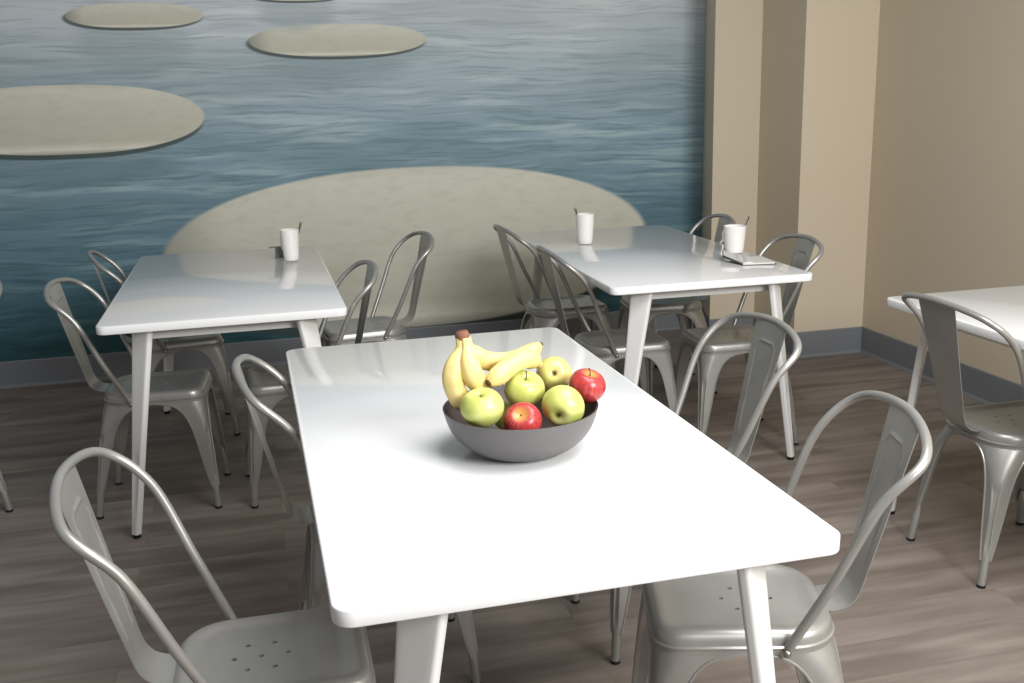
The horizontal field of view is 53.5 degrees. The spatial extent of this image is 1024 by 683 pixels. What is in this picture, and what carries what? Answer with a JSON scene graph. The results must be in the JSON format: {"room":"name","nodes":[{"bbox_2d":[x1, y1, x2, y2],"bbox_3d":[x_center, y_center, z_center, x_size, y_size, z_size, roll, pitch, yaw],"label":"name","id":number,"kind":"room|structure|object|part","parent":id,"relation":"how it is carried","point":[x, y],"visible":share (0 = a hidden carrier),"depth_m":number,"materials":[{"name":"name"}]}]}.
{"room":"eatery","nodes":[
{"label":"eatery","id":0,"kind":"room"},
{"bbox_2d":[0,0,705,361],"bbox_3d":[-2.185,-1.198,5.199,6.800,2.850,0.120,-5,14,-14],"label":"wall","id":1,"kind":"structure","parent":0,"point":[130,130],"depth_m":5.48,"materials":[{"name":"blue paint"}]},
{"bbox_2d":[0,311,695,388],"bbox_3d":[-2.132,0.130,5.458,6.799,0.143,0.014,-5,14,-14],"label":"baseboard","id":2,"kind":"structure","parent":1,"relation":"attached to","point":[55,370],"depth_m":5.57,"materials":[{"name":"grey plastic"}]},
{"bbox_2d":[0,329,1023,682],"bbox_3d":[-0.795,1.121,1.740,7.483,0.080,8.370,-5,14,-14],"label":"floor","id":3,"kind":"structure","parent":0,"point":[920,614],"depth_m":3.29,"materials":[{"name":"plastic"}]},
{"bbox_2d":[0,281,12,512],"bbox_3d":[-2.079,0.214,3.654,0.534,0.839,0.439,-13,18,-38],"label":"metal chair","id":4,"kind":"object","parent":3,"relation":"on","point":[3,489],"visible":1,"depth_m":3.70,"materials":[{"name":"silver metal"}]},
{"bbox_3d":[-1.975,0.426,3.669,0.232,0.401,0.181,-13,18,-38],"label":"leg","id":5,"kind":"part","parent":4,"relation":"part of","materials":[{"name":"silver metal"}]},
{"bbox_2d":[43,277,230,519],"bbox_3d":[-1.359,0.176,3.724,0.534,0.839,0.439,-4,14,-9],"label":"metal chair","id":6,"kind":"object","parent":3,"relation":"on","point":[190,392],"visible":0.92,"depth_m":3.64,"materials":[{"name":"silver metal"}]},
{"bbox_3d":[-1.421,0.366,3.852,0.232,0.401,0.181,-4,14,-9],"label":"leg","id":7,"kind":"part","parent":6,"relation":"part of","materials":[{"name":"silver metal"}]},
{"bbox_3d":[-1.390,0.407,3.680,0.232,0.401,0.181,-4,14,-9],"label":"leg","id":8,"kind":"part","parent":6,"relation":"part of","materials":[{"name":"silver metal"}]},
{"bbox_3d":[-1.298,0.167,3.733,0.360,0.044,0.314,-4,14,-9],"label":"seat","id":9,"kind":"part","parent":6,"relation":"part of","materials":[{"name":"silver metal"}]},
{"bbox_3d":[-1.176,0.392,3.715,0.204,0.400,0.181,-4,14,-9],"label":"leg","id":10,"kind":"part","parent":6,"relation":"part of","materials":[{"name":"silver metal"}]},
{"bbox_3d":[-1.207,0.351,3.887,0.204,0.400,0.181,-4,14,-9],"label":"leg","id":11,"kind":"part","parent":6,"relation":"part of","materials":[{"name":"silver metal"}]},
{"bbox_2d":[87,250,239,435],"bbox_3d":[-1.527,0.000,4.462,0.534,0.839,0.439,-7,15,-21],"label":"metal chair","id":12,"kind":"object","parent":3,"relation":"on","point":[211,346],"visible":0.51,"depth_m":4.40,"materials":[{"name":"silver metal"}]},
{"bbox_3d":[-1.536,0.231,4.413,0.232,0.401,0.181,-7,15,-21],"label":"leg","id":13,"kind":"part","parent":12,"relation":"part of","materials":[{"name":"silver metal"}]},
{"bbox_3d":[-1.469,-0.012,4.484,0.360,0.044,0.314,-7,15,-21],"label":"seat","id":14,"kind":"part","parent":12,"relation":"part of","materials":[{"name":"silver metal"}]},
{"bbox_3d":[-1.335,0.206,4.491,0.204,0.400,0.181,-7,15,-21],"label":"leg","id":15,"kind":"part","parent":12,"relation":"part of","materials":[{"name":"silver metal"}]},
{"bbox_3d":[-1.403,0.168,4.653,0.204,0.400,0.181,-7,15,-21],"label":"leg","id":16,"kind":"part","parent":12,"relation":"part of","materials":[{"name":"silver metal"}]},
{"bbox_2d":[49,447,375,682],"bbox_3d":[-0.506,0.604,1.882,0.534,0.839,0.439,-5,14,-13],"label":"metal chair","id":17,"kind":"object","parent":3,"relation":"on","point":[321,651],"visible":0.99,"depth_m":1.85,"materials":[{"name":"silver metal"}]},
{"bbox_3d":[-0.445,0.595,1.894,0.360,0.044,0.314,-5,14,-13],"label":"seat","id":18,"kind":"part","parent":17,"relation":"part of","materials":[{"name":"silver metal"}]},
{"bbox_2d":[96,246,346,538],"bbox_3d":[-1.125,0.111,4.151,0.800,0.750,1.570,-5,14,-14],"label":"dining table","id":19,"kind":"object","parent":3,"relation":"on","point":[202,293],"visible":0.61,"depth_m":3.57,"materials":[{"name":"white metal"}]},
{"bbox_3d":[-1.236,0.305,3.402,0.146,0.707,0.070,-5,14,-14],"label":"leg","id":20,"kind":"part","parent":19,"relation":"part of","materials":[{"name":"white metal"}]},
{"bbox_3d":[-1.595,-0.018,4.762,0.146,0.707,0.070,-5,14,-14],"label":"leg","id":21,"kind":"part","parent":19,"relation":"part of","materials":[{"name":"white metal"}]},
{"bbox_3d":[-0.962,-0.051,3.423,0.561,0.042,0.018,-5,14,-14],"label":"rail","id":22,"kind":"part","parent":19,"relation":"part of","materials":[{"name":"white metal"}]},
{"bbox_2d":[269,246,283,258],"bbox_3d":[-1.048,-0.397,4.527,0.064,0.050,0.028,-5,14,-14],"label":"folded card","id":23,"kind":"object","parent":19,"relation":"on","point":[278,251],"visible":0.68,"depth_m":4.52,"materials":[{"name":"grey paper"}]},
{"bbox_2d":[280,228,298,260],"bbox_3d":[-0.979,-0.424,4.451,0.100,0.135,0.082,0,14,6],"label":"mug","id":24,"kind":"object","parent":19,"relation":"on","point":[289,237],"visible":1,"depth_m":4.42,"materials":[{"name":"white ceramic"}]},
{"bbox_3d":[-0.654,0.254,3.543,0.146,0.707,0.070,-5,14,-14],"label":"leg","id":25,"kind":"part","parent":19,"relation":"part of","materials":[{"name":"white metal"}]},
{"bbox_2d":[244,260,377,508],"bbox_3d":[-0.754,0.134,3.825,0.534,0.839,0.439,-6,14,-17],"label":"metal chair","id":26,"kind":"object","parent":3,"relation":"on","point":[262,384],"visible":0.59,"depth_m":3.67,"materials":[{"name":"silver metal"}]},
{"bbox_3d":[-0.932,0.337,3.911,0.204,0.400,0.181,-6,14,-17],"label":"leg","id":27,"kind":"part","parent":26,"relation":"part of","materials":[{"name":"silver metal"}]},
{"bbox_3d":[-0.813,0.136,3.805,0.360,0.044,0.314,-6,14,-17],"label":"seat","id":28,"kind":"part","parent":26,"relation":"part of","materials":[{"name":"silver metal"}]},
{"bbox_3d":[-0.877,0.376,3.744,0.204,0.400,0.181,-6,14,-17],"label":"leg","id":29,"kind":"part","parent":26,"relation":"part of","materials":[{"name":"silver metal"}]},
{"bbox_2d":[232,354,481,682],"bbox_3d":[-0.389,0.437,2.548,0.534,0.839,0.439,-5,14,-14],"label":"metal chair","id":30,"kind":"object","parent":3,"relation":"on","point":[313,593],"visible":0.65,"depth_m":2.48,"materials":[{"name":"silver metal"}]},
{"bbox_3d":[-0.457,0.628,2.671,0.232,0.401,0.181,-5,14,-14],"label":"leg","id":31,"kind":"part","parent":30,"relation":"part of","materials":[{"name":"silver metal"}]},
{"bbox_3d":[-0.329,0.427,2.562,0.360,0.044,0.314,-5,14,-14],"label":"seat","id":32,"kind":"part","parent":30,"relation":"part of","materials":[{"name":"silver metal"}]},
{"bbox_3d":[-0.412,0.669,2.501,0.232,0.401,0.181,-5,14,-14],"label":"leg","id":33,"kind":"part","parent":30,"relation":"part of","materials":[{"name":"silver metal"}]},
{"bbox_3d":[-0.247,0.609,2.722,0.204,0.400,0.181,-5,14,-14],"label":"leg","id":34,"kind":"part","parent":30,"relation":"part of","materials":[{"name":"silver metal"}]},
{"bbox_3d":[-0.202,0.650,2.553,0.204,0.400,0.181,-5,14,-14],"label":"leg","id":35,"kind":"part","parent":30,"relation":"part of","materials":[{"name":"silver metal"}]},
{"bbox_2d":[320,231,433,346],"bbox_3d":[-0.613,-0.059,4.595,0.534,0.839,0.439,-7,15,-19],"label":"metal chair","id":36,"kind":"object","parent":3,"relation":"on","point":[377,328],"visible":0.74,"depth_m":4.55,"materials":[{"name":"silver metal"}]},
{"bbox_3d":[-0.792,0.146,4.674,0.204,0.400,0.181,-7,15,-19],"label":"leg","id":37,"kind":"part","parent":36,"relation":"part of","materials":[{"name":"silver metal"}]},
{"bbox_3d":[-0.730,0.184,4.510,0.204,0.400,0.181,-7,15,-19],"label":"leg","id":38,"kind":"part","parent":36,"relation":"part of","materials":[{"name":"silver metal"}]},
{"bbox_3d":[-0.671,-0.057,4.574,0.360,0.044,0.314,-7,15,-19],"label":"seat","id":39,"kind":"part","parent":36,"relation":"part of","materials":[{"name":"silver metal"}]},
{"bbox_3d":[-0.526,0.161,4.581,0.232,0.401,0.181,-7,15,-19],"label":"leg","id":40,"kind":"part","parent":36,"relation":"part of","materials":[{"name":"silver metal"}]},
{"bbox_2d":[493,224,615,369],"bbox_3d":[0.199,-0.159,4.908,0.534,0.839,0.439,-5,14,-15],"label":"metal chair","id":41,"kind":"object","parent":3,"relation":"on","point":[543,312],"visible":0.71,"depth_m":4.82,"materials":[{"name":"silver metal"}]},
{"bbox_3d":[0.128,0.033,5.029,0.232,0.401,0.181,-5,14,-15],"label":"leg","id":42,"kind":"part","parent":41,"relation":"part of","materials":[{"name":"silver metal"}]},
{"bbox_3d":[0.178,0.073,4.861,0.232,0.401,0.181,-5,14,-15],"label":"leg","id":43,"kind":"part","parent":41,"relation":"part of","materials":[{"name":"silver metal"}]},
{"bbox_3d":[0.258,-0.169,4.923,0.360,0.044,0.314,-5,14,-15],"label":"seat","id":44,"kind":"part","parent":41,"relation":"part of","materials":[{"name":"silver metal"}]},
{"bbox_3d":[0.337,0.013,5.086,0.204,0.400,0.181,-5,14,-15],"label":"leg","id":45,"kind":"part","parent":41,"relation":"part of","materials":[{"name":"silver metal"}]},
{"bbox_3d":[0.387,0.053,4.918,0.204,0.400,0.181,-5,14,-15],"label":"leg","id":46,"kind":"part","parent":41,"relation":"part of","materials":[{"name":"silver metal"}]},
{"bbox_2d":[286,327,839,682],"bbox_3d":[-0.048,0.529,2.323,0.800,0.750,1.570,-5,14,-14],"label":"dining table","id":47,"kind":"object","parent":3,"relation":"on","point":[415,527],"visible":0.73,"depth_m":1.74,"materials":[{"name":"white laminate"}]},
{"bbox_3d":[-0.157,0.724,1.573,0.146,0.707,0.070,-5,14,-14],"label":"leg","id":48,"kind":"part","parent":47,"relation":"part of","materials":[{"name":"white metal"}]},
{"bbox_2d":[443,384,597,461],"bbox_3d":[0.018,0.170,2.012,0.306,0.091,0.306,-5,14,-14],"label":"fruit bowl","id":49,"kind":"object","parent":47,"relation":"on","point":[492,442],"visible":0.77,"depth_m":1.90,"materials":[{"name":"grey ceramic"}]},
{"bbox_2d":[460,387,503,427],"bbox_3d":[-0.056,0.125,1.917,0.084,0.070,0.081,-1,14,3],"label":"apple","id":50,"kind":"object","parent":49,"relation":"in","point":[483,407],"visible":1,"depth_m":1.89,"materials":[{"name":"green food"}]},
{"bbox_2d":[485,349,542,386],"bbox_3d":[0.007,0.048,1.980,0.154,0.058,0.041,-15,19,-43],"label":"banana","id":51,"kind":"object","parent":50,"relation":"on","point":[514,362],"visible":1,"depth_m":1.95,"materials":[{"name":"yellow food"}]},
{"bbox_2d":[442,330,542,409],"bbox_3d":[-0.035,0.046,1.996,0.230,0.155,0.067,-13,18,-38],"label":"banana bunch","id":52,"kind":"object","parent":49,"relation":"in","point":[465,365],"visible":0.81,"depth_m":1.94,"materials":[{"name":"yellow food"}]},
{"bbox_3d":[-0.095,0.000,1.957,0.029,0.043,0.028,-5,14,-14],"label":"crown","id":53,"kind":"part","parent":52,"relation":"part of","materials":[{"name":"brown food"}]},
{"bbox_2d":[495,402,511,429],"bbox_3d":[-0.003,0.148,2.045,0.075,0.069,0.072,1,14,12],"label":"apple","id":54,"kind":"object","parent":49,"relation":"in","point":[499,424],"visible":0.21,"depth_m":2.02,"materials":[{"name":"green food"}]},
{"bbox_2d":[503,402,541,429],"bbox_3d":[0.020,0.149,1.915,0.074,0.068,0.069,0,14,5],"label":"apple","id":55,"kind":"object","parent":49,"relation":"in","point":[521,415],"visible":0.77,"depth_m":1.90,"materials":[{"name":"red food"}]},
{"bbox_2d":[504,370,544,405],"bbox_3d":[0.025,0.092,1.986,0.080,0.076,0.080,2,14,13],"label":"apple","id":56,"kind":"object","parent":49,"relation":"in","point":[524,386],"visible":0.82,"depth_m":1.96,"materials":[{"name":"green food"}]},
{"bbox_2d":[536,356,571,389],"bbox_3d":[0.086,0.067,2.081,0.072,0.071,0.066,4,15,21],"label":"apple","id":57,"kind":"object","parent":49,"relation":"in","point":[554,371],"visible":0.79,"depth_m":2.06,"materials":[{"name":"food"}]},
{"bbox_2d":[541,385,584,425],"bbox_3d":[0.098,0.124,1.940,0.082,0.083,0.074,-2,14,0],"label":"apple","id":58,"kind":"object","parent":49,"relation":"in","point":[561,404],"visible":0.94,"depth_m":1.91,"materials":[{"name":"green food"}]},
{"bbox_2d":[569,368,605,402],"bbox_3d":[0.149,0.085,2.009,0.073,0.070,0.075,1,14,11],"label":"apple","id":59,"kind":"object","parent":49,"relation":"in","point":[591,385],"visible":0.8,"depth_m":1.98,"materials":[{"name":"red food"}]},
{"bbox_3d":[0.425,0.672,1.716,0.146,0.707,0.070,-5,14,-14],"label":"leg","id":60,"kind":"part","parent":47,"relation":"part of","materials":[{"name":"white metal"}]},
{"bbox_2d":[536,245,676,410],"bbox_3d":[0.385,0.012,4.193,0.534,0.839,0.439,-5,14,-12],"label":"metal chair","id":61,"kind":"object","parent":3,"relation":"on","point":[609,346],"visible":0.69,"depth_m":4.11,"materials":[{"name":"silver metal"}]},
{"bbox_3d":[0.359,0.243,4.147,0.232,0.401,0.181,-5,14,-12],"label":"leg","id":62,"kind":"part","parent":61,"relation":"part of","materials":[{"name":"silver metal"}]},
{"bbox_3d":[0.446,0.002,4.205,0.360,0.044,0.314,-5,14,-12],"label":"seat","id":63,"kind":"part","parent":61,"relation":"part of","materials":[{"name":"silver metal"}]},
{"bbox_3d":[0.531,0.185,4.363,0.204,0.400,0.181,-5,14,-12],"label":"leg","id":64,"kind":"part","parent":61,"relation":"part of","materials":[{"name":"silver metal"}]},
{"bbox_3d":[0.571,0.225,4.193,0.204,0.400,0.181,-5,14,-12],"label":"leg","id":65,"kind":"part","parent":61,"relation":"part of","materials":[{"name":"silver metal"}]},
{"bbox_2d":[514,225,811,459],"bbox_3d":[0.578,-0.035,4.548,0.800,0.750,1.570,-5,14,-12],"label":"dining table","id":66,"kind":"object","parent":3,"relation":"on","point":[640,264],"visible":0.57,"depth_m":3.98,"materials":[{"name":"white metal"}]},
{"bbox_3d":[0.122,-0.167,5.169,0.146,0.707,0.070,-5,14,-12],"label":"leg","id":67,"kind":"part","parent":66,"relation":"part of","materials":[{"name":"white metal"}]},
{"bbox_2d":[575,213,593,243],"bbox_3d":[0.332,-0.523,4.703,0.088,0.137,0.107,-11,16,-33],"label":"mug","id":68,"kind":"object","parent":66,"relation":"on","point":[584,221],"visible":1,"depth_m":4.67,"materials":[{"name":"white ceramic"}]},
{"bbox_3d":[0.450,0.160,3.801,0.146,0.707,0.070,-5,14,-12],"label":"leg","id":69,"kind":"part","parent":66,"relation":"part of","materials":[{"name":"white metal"}]},
{"bbox_3d":[0.708,-0.215,5.298,0.146,0.707,0.070,-5,14,-12],"label":"leg","id":70,"kind":"part","parent":66,"relation":"part of","materials":[{"name":"white metal"}]},
{"bbox_3d":[0.726,-0.195,3.817,0.561,0.042,0.018,-5,14,-12],"label":"rail","id":71,"kind":"part","parent":66,"relation":"part of","materials":[{"name":"white metal"}]},
{"bbox_2d":[722,224,746,252],"bbox_3d":[0.950,-0.439,4.339,0.096,0.113,0.116,0,14,6],"label":"mug","id":72,"kind":"object","parent":66,"relation":"on","point":[733,235],"visible":0.98,"depth_m":4.30,"materials":[{"name":"white ceramic"}]},
{"bbox_2d":[722,250,775,265],"bbox_3d":[0.941,-0.345,4.136,0.184,0.028,0.266,-3,14,-6],"label":"notebook","id":73,"kind":"object","parent":66,"relation":"on","point":[745,260],"visible":1,"depth_m":4.07,"materials":[{"name":"paper"}]},
{"bbox_3d":[1.035,0.111,3.930,0.146,0.707,0.070,-5,14,-12],"label":"leg","id":74,"kind":"part","parent":66,"relation":"part of","materials":[{"name":"white metal"}]},
{"bbox_2d":[615,214,735,392],"bbox_3d":[0.791,-0.189,4.963,0.534,0.839,0.439,-4,14,-8],"label":"metal chair","id":75,"kind":"object","parent":3,"relation":"on","point":[688,310],"visible":0.34,"depth_m":4.90,"materials":[{"name":"silver metal"}]},
{"bbox_3d":[0.622,0.007,5.078,0.204,0.400,0.181,-4,14,-8],"label":"leg","id":76,"kind":"part","parent":75,"relation":"part of","materials":[{"name":"silver metal"}]},
{"bbox_3d":[0.648,0.048,4.905,0.204,0.400,0.181,-4,14,-8],"label":"leg","id":77,"kind":"part","parent":75,"relation":"part of","materials":[{"name":"silver metal"}]},
{"bbox_3d":[0.729,-0.190,4.954,0.360,0.044,0.314,-4,14,-8],"label":"seat","id":78,"kind":"part","parent":75,"relation":"part of","materials":[{"name":"silver metal"}]},
{"bbox_3d":[0.837,-0.006,5.107,0.232,0.401,0.181,-4,14,-8],"label":"leg","id":79,"kind":"part","parent":75,"relation":"part of","materials":[{"name":"silver metal"}]},
{"bbox_3d":[0.863,0.035,4.934,0.232,0.401,0.181,-4,14,-8],"label":"leg","id":80,"kind":"part","parent":75,"relation":"part of","materials":[{"name":"silver metal"}]},
{"bbox_2d":[571,312,801,664],"bbox_3d":[0.460,0.364,2.749,0.534,0.839,0.439,-5,14,-14],"label":"metal chair","id":81,"kind":"object","parent":3,"relation":"on","point":[769,333],"visible":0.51,"depth_m":2.72,"materials":[{"name":"silver metal"}]},
{"bbox_3d":[0.285,0.564,2.845,0.204,0.400,0.181,-5,14,-14],"label":"leg","id":82,"kind":"part","parent":81,"relation":"part of","materials":[{"name":"silver metal"}]},
{"bbox_3d":[0.330,0.604,2.676,0.204,0.400,0.181,-5,14,-14],"label":"leg","id":83,"kind":"part","parent":81,"relation":"part of","materials":[{"name":"silver metal"}]},
{"bbox_2d":[675,233,823,444],"bbox_3d":[0.969,-0.011,4.217,0.534,0.839,0.439,-4,14,-10],"label":"metal chair","id":84,"kind":"object","parent":3,"relation":"on","point":[726,342],"visible":0.6,"depth_m":4.14,"materials":[{"name":"silver metal"}]},
{"bbox_3d":[0.797,0.187,4.324,0.204,0.400,0.181,-4,14,-10],"label":"leg","id":85,"kind":"part","parent":84,"relation":"part of","materials":[{"name":"silver metal"}]},
{"bbox_3d":[0.908,-0.011,4.205,0.360,0.044,0.314,-4,14,-10],"label":"seat","id":86,"kind":"part","parent":84,"relation":"part of","materials":[{"name":"silver metal"}]},
{"bbox_3d":[0.831,0.228,4.153,0.204,0.400,0.181,-4,14,-10],"label":"leg","id":87,"kind":"part","parent":84,"relation":"part of","materials":[{"name":"silver metal"}]},
{"bbox_3d":[1.010,0.171,4.364,0.232,0.401,0.181,-4,14,-10],"label":"leg","id":88,"kind":"part","parent":84,"relation":"part of","materials":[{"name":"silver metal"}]},
{"bbox_3d":[1.045,0.212,4.192,0.232,0.401,0.181,-4,14,-10],"label":"leg","id":89,"kind":"part","parent":84,"relation":"part of","materials":[{"name":"silver metal"}]},
{"bbox_2d":[631,390,932,682],"bbox_3d":[0.512,0.534,2.050,0.534,0.839,0.439,-1,14,2],"label":"metal chair","id":90,"kind":"object","parent":3,"relation":"on","point":[684,626],"visible":0.93,"depth_m":1.96,"materials":[{"name":"silver metal"}]},
{"bbox_3d":[0.357,0.722,2.195,0.204,0.400,0.181,-1,14,2],"label":"leg","id":91,"kind":"part","parent":90,"relation":"part of","materials":[{"name":"silver metal"}]},
{"bbox_3d":[0.351,0.765,2.020,0.204,0.400,0.181,-1,14,2],"label":"leg","id":92,"kind":"part","parent":90,"relation":"part of","materials":[{"name":"silver metal"}]},
{"bbox_3d":[0.450,0.530,2.051,0.360,0.044,0.314,-1,14,2],"label":"seat","id":93,"kind":"part","parent":90,"relation":"part of","materials":[{"name":"silver metal"}]},
{"bbox_3d":[0.575,0.718,2.186,0.232,0.401,0.181,-1,14,2],"label":"leg","id":94,"kind":"part","parent":90,"relation":"part of","materials":[{"name":"silver metal"}]},
{"bbox_3d":[0.569,0.761,2.012,0.232,0.401,0.181,-1,14,2],"label":"leg","id":95,"kind":"part","parent":90,"relation":"part of","materials":[{"name":"silver metal"}]},
{"bbox_2d":[754,0,879,331],"bbox_3d":[1.559,-1.420,5.671,0.414,2.850,0.982,-5,14,-14],"label":"wall pier","id":96,"kind":"object","parent":3,"relation":"on","point":[819,62],"visible":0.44,"depth_m":5.33,"materials":[{"name":"beige paint"}]},
{"bbox_2d":[792,326,861,357],"bbox_3d":[1.717,0.005,5.523,0.418,0.143,0.014,-5,14,-14],"label":"baseboard","id":97,"kind":"object","parent":96,"relation":"attached to","point":[838,341],"visible":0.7,"depth_m":5.53,"materials":[{"name":"grey plastic"}]},
{"bbox_2d":[887,285,1023,513],"bbox_3d":[1.817,0.359,2.799,0.800,0.750,1.570,-5,14,-14],"label":"dining table","id":98,"kind":"object","parent":3,"relation":"on","point":[1004,306],"visible":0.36,"depth_m":3.23,"materials":[{"name":"white metal"}]},
{"bbox_3d":[1.348,0.230,3.411,0.146,0.707,0.070,-5,14,-14],"label":"leg","id":99,"kind":"part","parent":98,"relation":"part of","materials":[{"name":"white metal"}]},
{"bbox_3d":[1.528,0.068,2.654,0.018,0.042,1.380,-5,14,-14],"label":"rail","id":100,"kind":"part","parent":98,"relation":"part of","materials":[{"name":"white metal"}]},
{"bbox_2d":[901,292,1023,588],"bbox_3d":[1.469,0.259,3.062,0.534,0.839,0.439,-5,14,-13],"label":"metal chair","id":101,"kind":"object","parent":3,"relation":"on","point":[997,429],"visible":1,"depth_m":2.95,"materials":[{"name":"silver metal"}]},
{"bbox_3d":[1.402,0.450,3.185,0.232,0.401,0.181,-5,14,-13],"label":"leg","id":102,"kind":"part","parent":101,"relation":"part of","materials":[{"name":"silver metal"}]},
{"bbox_3d":[1.530,0.249,3.075,0.360,0.044,0.314,-5,14,-13],"label":"seat","id":103,"kind":"part","parent":101,"relation":"part of","materials":[{"name":"silver metal"}]},
{"bbox_3d":[1.445,0.490,3.015,0.232,0.401,0.181,-5,14,-13],"label":"leg","id":104,"kind":"part","parent":101,"relation":"part of","materials":[{"name":"silver metal"}]},
{"bbox_3d":[1.613,0.431,3.235,0.204,0.400,0.181,-5,14,-13],"label":"leg","id":105,"kind":"part","parent":101,"relation":"part of","materials":[{"name":"silver metal"}]},
{"bbox_2d":[701,0,762,318],"bbox_3d":[1.168,-1.442,5.804,0.278,2.850,0.527,-5,14,-14],"label":"wall","id":106,"kind":"structure","parent":0,"point":[733,28],"depth_m":5.62,"materials":[{"name":"beige paint"}]},
{"bbox_2d":[701,307,708,326],"bbox_3d":[1.141,-0.108,6.050,0.014,0.143,0.421,-1,14,4],"label":"baseboard","id":107,"kind":"structure","parent":106,"relation":"attached to","point":[706,317],"depth_m":5.94,"materials":[{"name":"grey plastic"}]},
{"bbox_2d":[709,318,753,326],"bbox_3d":[1.269,-0.067,5.871,0.282,0.143,0.014,-5,14,-14],"label":"baseboard","id":108,"kind":"structure","parent":106,"relation":"attached to","point":[742,321],"depth_m":5.87,"materials":[{"name":"grey plastic"}]},
{"bbox_2d":[753,319,792,357],"bbox_3d":[1.455,-0.029,5.692,0.014,0.143,0.449,-5,14,-14],"label":"baseboard","id":109,"kind":"structure","parent":106,"relation":"attached to","point":[788,341],"depth_m":5.52,"materials":[{"name":"grey plastic"}]},
{"bbox_2d":[862,0,1023,384],"bbox_3d":[2.778,-0.571,2.071,0.120,2.850,7.988,-5,14,-14],"label":"wall","id":110,"kind":"structure","parent":0,"point":[946,214],"depth_m":4.76,"materials":[{"name":"beige paint"}]},
{"bbox_2d":[860,327,1023,403],"bbox_3d":[2.825,0.816,2.092,0.014,0.143,7.382,-5,14,-14],"label":"baseboard","id":111,"kind":"structure","parent":110,"relation":"attached to","point":[979,385],"depth_m":5.01,"materials":[{"name":"grey plastic"}]}
]}

